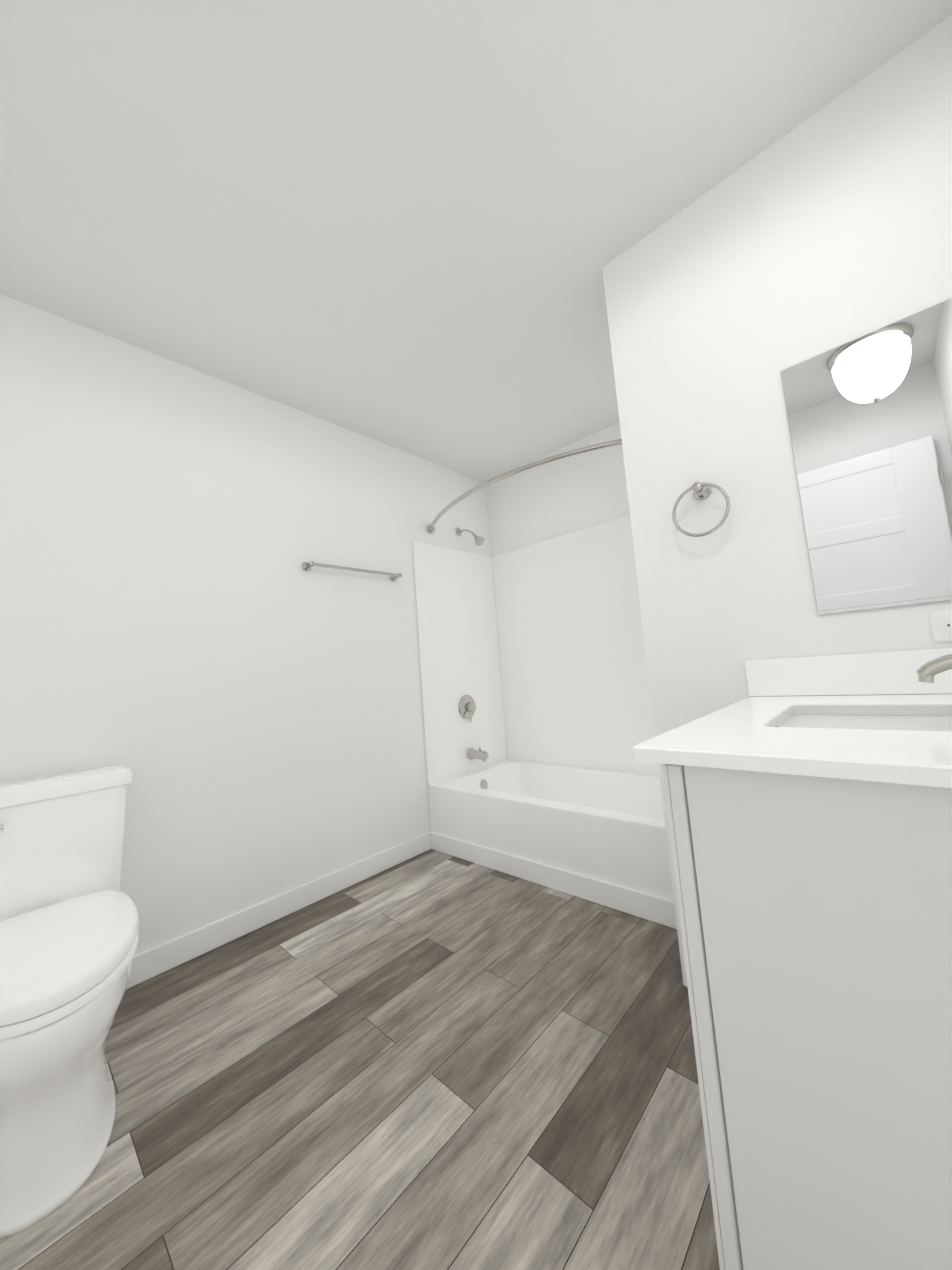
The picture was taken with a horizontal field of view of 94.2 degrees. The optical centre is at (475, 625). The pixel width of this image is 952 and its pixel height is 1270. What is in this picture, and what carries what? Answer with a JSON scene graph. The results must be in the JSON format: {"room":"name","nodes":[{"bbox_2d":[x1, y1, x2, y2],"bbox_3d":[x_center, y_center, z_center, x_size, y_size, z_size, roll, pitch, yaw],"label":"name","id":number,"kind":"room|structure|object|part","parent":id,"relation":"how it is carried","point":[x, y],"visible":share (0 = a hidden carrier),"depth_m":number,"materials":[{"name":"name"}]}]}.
{"room":"bathroom","nodes":[
{"label":"bathroom","id":0,"kind":"room"},
{"bbox_2d":[0,294,490,955],"bbox_3d":[-0.856,0.086,2.252,0.100,2.440,3.090,-10,-8,42],"label":"wall","id":1,"kind":"structure","parent":0,"point":[210,662],"depth_m":1.87,"materials":[{"name":"white paint"}]},
{"bbox_2d":[126,831,430,988],"bbox_3d":[-0.975,1.233,1.830,0.012,0.098,2.099,-10,-8,42],"label":"baseboard","id":2,"kind":"structure","parent":1,"relation":"attached to","point":[161,958],"depth_m":1.88,"materials":[{"name":"white paint"}]},
{"bbox_2d":[302,561,401,581],"bbox_3d":[-0.650,-0.298,2.414,0.075,0.048,0.588,-10,-8,42],"label":"towel rail","id":3,"kind":"object","parent":1,"relation":"attached to","point":[306,566],"visible":1,"depth_m":2.34,"materials":[{"name":"silver metal"}]},
{"bbox_2d":[427,439,621,533],"bbox_3d":[0.177,-0.730,2.325,1.516,0.060,0.278,-10,-8,42],"label":"rail","id":4,"kind":"object","parent":1,"relation":"attached to","point":[431,528],"visible":0.69,"depth_m":2.11,"materials":[{"name":"silver metal"}]},
{"bbox_2d":[0,849,719,1269],"bbox_3d":[0.173,1.179,1.266,2.660,0.080,3.090,-10,-8,42],"label":"floor","id":5,"kind":"structure","parent":0,"point":[430,1059],"depth_m":1.07,"materials":[{"name":"grey laminate"}]},
{"bbox_2d":[0,765,138,1237],"bbox_3d":[-1.150,0.832,1.128,0.775,0.780,0.497,-10,-8,42],"label":"toilet","id":6,"kind":"object","parent":5,"relation":"on","point":[69,925],"visible":1,"depth_m":1.00,"materials":[{"name":"white ceramic"}]},
{"bbox_2d":[412,515,673,900],"bbox_3d":[0.469,0.220,2.469,1.507,2.020,0.762,-10,-8,42],"label":"bathtub","id":7,"kind":"object","parent":5,"relation":"on","point":[537,712],"visible":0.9,"depth_m":2.77,"materials":[{"name":"white plastic"}]},
{"bbox_2d":[430,832,676,928],"bbox_3d":[0.284,1.164,2.087,1.495,0.098,0.012,-10,-8,42],"label":"baseboard","id":8,"kind":"structure","parent":7,"relation":"attached to","point":[652,908],"depth_m":1.97,"materials":[{"name":"white paint"}]},
{"bbox_2d":[632,648,951,1269],"bbox_3d":[0.780,0.536,0.708,0.661,0.994,0.808,-10,-8,42],"label":"bathroom vanity","id":9,"kind":"object","parent":5,"relation":"on","point":[809,804],"visible":1,"depth_m":0.54,"materials":[{"name":"white paint"}]},
{"bbox_2d":[915,648,951,719],"bbox_3d":[0.808,0.086,0.693,0.166,0.109,0.058,-10,-8,42],"label":"faucet","id":10,"kind":"object","parent":9,"relation":"on","point":[926,673],"depth_m":0.73,"materials":[{"name":"silver metal"}]},
{"bbox_2d":[0,0,951,481],"bbox_3d":[-0.016,-1.321,1.517,2.660,0.080,3.090,-10,-8,42],"label":"ceiling","id":11,"kind":"structure","parent":0,"point":[412,226],"depth_m":1.25,"materials":[{"name":"white paint"}]},
{"bbox_2d":[486,422,629,556],"bbox_3d":[0.784,0.015,2.774,1.610,2.440,0.100,-10,-8,42],"label":"wall","id":12,"kind":"structure","parent":0,"point":[553,499],"depth_m":2.94,"materials":[{"name":"white paint"}]},
{"bbox_2d":[602,15,951,986],"bbox_3d":[1.323,-0.148,1.559,1.050,2.440,1.158,-10,-8,42],"label":"wall","id":13,"kind":"structure","parent":0,"point":[738,291],"depth_m":1.20,"materials":[{"name":"white paint"}]},
{"bbox_2d":[672,482,729,536],"bbox_3d":[0.682,-0.353,1.337,0.159,0.176,0.062,-10,-8,42],"label":"towel ring","id":14,"kind":"object","parent":13,"relation":"attached to","point":[701,491],"visible":1,"depth_m":1.33,"materials":[{"name":"silver metal"}]},
{"bbox_3d":[1.044,-0.398,1.040,0.468,0.686,0.007,-10,-8,42],"label":"mirror","id":15,"kind":"part","parent":13,"relation":"part of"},
{"bbox_2d":[929,609,951,641],"bbox_3d":[1.092,-0.005,0.982,0.116,0.072,0.009,-10,-8,42],"label":"electrical outlet","id":16,"kind":"object","parent":13,"relation":"attached to","point":[941,624],"visible":1,"depth_m":1.01,"materials":[{"name":"white plastic"}]}
]}

